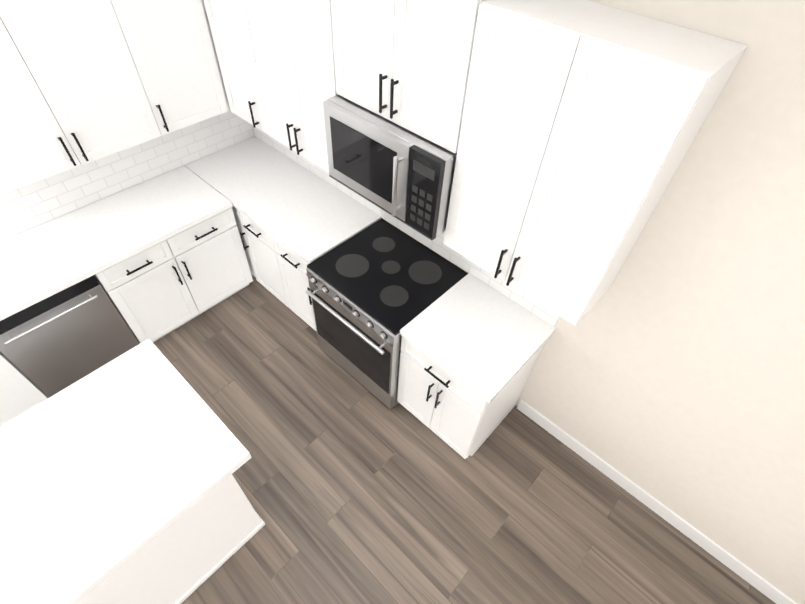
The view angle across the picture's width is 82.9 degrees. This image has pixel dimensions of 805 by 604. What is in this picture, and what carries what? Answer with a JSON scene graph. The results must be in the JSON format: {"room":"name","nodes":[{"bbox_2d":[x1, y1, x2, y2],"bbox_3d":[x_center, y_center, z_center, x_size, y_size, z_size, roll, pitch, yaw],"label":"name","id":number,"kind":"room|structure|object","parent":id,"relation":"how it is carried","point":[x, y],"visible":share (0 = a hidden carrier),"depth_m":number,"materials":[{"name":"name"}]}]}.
{"room":"kitchen","nodes":[
{"label":"kitchen","id":0,"kind":"room"},
{"bbox_2d":[154,274,775,603],"bbox_3d":[-0.366,2.706,1.559,7.800,0.100,5.735,36,56,25],"label":"floor","id":1,"kind":"structure","parent":0,"point":[354,490],"depth_m":2.80,"materials":[{"name":"brown wood"}]},
{"bbox_2d":[0,352,49,426],"bbox_3d":[-2.864,0.625,2.736,0.620,0.640,0.990,36,56,25],"label":"base cabinet","id":2,"kind":"object","parent":1,"relation":"on","point":[18,394],"depth_m":2.80,"materials":[{"name":"paint"}]},
{"bbox_2d":[0,275,138,396],"bbox_3d":[-2.280,0.145,3.038,0.630,0.872,0.604,36,56,25],"label":"dishwasher","id":3,"kind":"object","parent":1,"relation":"on","point":[52,345],"visible":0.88,"depth_m":2.83,"materials":[{"name":"metal"}]},
{"bbox_2d":[88,205,252,343],"bbox_3d":[-1.779,-0.301,3.449,0.620,0.884,0.954,36,56,25],"label":"base cabinet","id":4,"kind":"object","parent":1,"relation":"on","point":[160,256],"depth_m":3.24,"materials":[{"name":"paint"}]},
{"bbox_2d":[0,165,231,320],"bbox_3d":[-1.997,-0.410,2.917,0.635,0.040,1.672,36,56,25],"label":"countertop","id":5,"kind":"structure","parent":4,"relation":"on","point":[40,262],"depth_m":2.91,"materials":[{"name":"white stone"}]},
{"bbox_2d":[76,475,264,603],"bbox_3d":[-1.751,1.328,2.032,0.816,0.874,1.966,36,56,25],"label":"kitchen island","id":6,"kind":"object","parent":1,"relation":"on","point":[172,566],"depth_m":2.16,"materials":[{"name":"paint"}]},
{"bbox_2d":[0,339,251,603],"bbox_3d":[-1.738,1.019,1.689,0.900,0.050,2.150,36,56,25],"label":"island countertop","id":7,"kind":"structure","parent":6,"relation":"on","point":[95,472],"depth_m":1.95,"materials":[{"name":"white stone"}]},
{"bbox_2d":[232,204,260,283],"bbox_3d":[-1.205,-0.713,3.843,0.689,0.884,0.620,36,56,25],"label":"base cabinet","id":8,"kind":"object","parent":1,"relation":"on","point":[241,227],"depth_m":3.49,"materials":[{"name":"paint"}]},
{"bbox_2d":[241,216,280,300],"bbox_3d":[-0.819,-0.432,3.620,0.482,0.884,0.620,36,56,25],"label":"base cabinet","id":9,"kind":"object","parent":1,"relation":"on","point":[256,236],"depth_m":3.44,"materials":[{"name":"paint"}]},
{"bbox_2d":[265,220,377,330],"bbox_3d":[-0.554,-0.239,3.468,0.482,0.884,0.620,36,56,25],"label":"base cabinet","id":10,"kind":"object","parent":1,"relation":"on","point":[290,273],"depth_m":3.28,"materials":[{"name":"paint"}]},
{"bbox_2d":[185,136,380,263],"bbox_3d":[-0.902,-0.803,3.326,1.474,0.040,0.635,36,56,25],"label":"countertop","id":11,"kind":"structure","parent":10,"relation":"on","point":[301,211],"depth_m":3.25,"materials":[{"name":"white stone"}]},
{"bbox_2d":[306,218,467,408],"bbox_3d":[-0.134,0.115,3.165,0.760,0.914,0.732,36,56,25],"label":"range","id":12,"kind":"object","parent":1,"relation":"on","point":[376,287],"visible":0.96,"depth_m":2.84,"materials":[{"name":"black glass"}]},
{"bbox_2d":[397,273,555,458],"bbox_3d":[0.397,0.461,2.886,0.617,0.925,0.662,36,56,25],"label":"base cabinet","id":13,"kind":"object","parent":1,"relation":"on","point":[471,346],"visible":1,"depth_m":2.58,"materials":[{"name":"paint"}]},
{"bbox_2d":[252,0,804,603],"bbox_3d":[1.597,0.186,1.785,7.800,3.050,0.158,36,56,25],"label":"wall","id":14,"kind":"structure","parent":0,"point":[669,370],"depth_m":2.00,"materials":[{"name":"paint"}]},
{"bbox_2d":[204,0,337,171],"bbox_3d":[-0.642,-1.435,2.563,1.123,1.070,0.382,36,56,25],"label":"upper cabinet","id":15,"kind":"object","parent":14,"relation":"attached to","point":[276,62],"visible":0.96,"depth_m":2.52,"materials":[{"name":"paint"}]},
{"bbox_2d":[331,0,486,152],"bbox_3d":[0.075,-1.295,1.747,0.760,1.167,0.382,36,56,25],"label":"upper cabinet","id":16,"kind":"object","parent":14,"relation":"attached to","point":[405,64],"visible":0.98,"depth_m":1.88,"materials":[{"name":"paint"}]},
{"bbox_2d":[323,95,456,239],"bbox_3d":[0.004,-0.741,2.323,0.756,0.427,0.486,36,56,25],"label":"microwave","id":17,"kind":"object","parent":16,"relation":"attached to","point":[400,173],"visible":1,"depth_m":2.17,"materials":[{"name":"silver metal"}]},
{"bbox_2d":[444,0,746,325],"bbox_3d":[0.609,-0.524,1.842,0.760,1.070,0.382,36,56,25],"label":"upper cabinet","id":18,"kind":"object","parent":14,"relation":"attached to","point":[582,122],"visible":1,"depth_m":1.57,"materials":[{"name":"paint"}]},
{"bbox_2d":[517,399,796,603],"bbox_3d":[2.515,1.950,2.252,4.610,0.110,0.016,36,56,25],"label":"baseboard","id":19,"kind":"structure","parent":14,"relation":"attached to","point":[727,559],"depth_m":2.76,"materials":[{"name":"paint"}]},
{"bbox_3d":[-3.099,-0.369,1.990,0.150,3.050,5.435,36,56,25],"label":"wall","id":20,"kind":"structure","parent":0,"visible":0},
{"bbox_2d":[0,0,171,194],"bbox_3d":[-1.935,-1.245,2.320,0.340,1.070,1.041,36,56,25],"label":"upper cabinet","id":21,"kind":"object","parent":20,"relation":"attached to","point":[82,82],"depth_m":2.41,"materials":[{"name":"paint"}]},
{"bbox_2d":[0,110,253,240],"bbox_3d":[-2.458,-0.549,2.688,0.008,0.441,3.643,36,56,25],"label":"backsplash","id":22,"kind":"structure","parent":20,"relation":"attached to","point":[29,206],"depth_m":3.12,"materials":[{"name":"tile"}]},
{"bbox_2d":[128,0,229,131],"bbox_3d":[-1.475,-1.605,2.663,0.340,1.070,0.549,36,56,25],"label":"upper cabinet","id":23,"kind":"object","parent":20,"relation":"attached to","point":[176,35],"depth_m":2.73,"materials":[{"name":"paint"}]}
]}

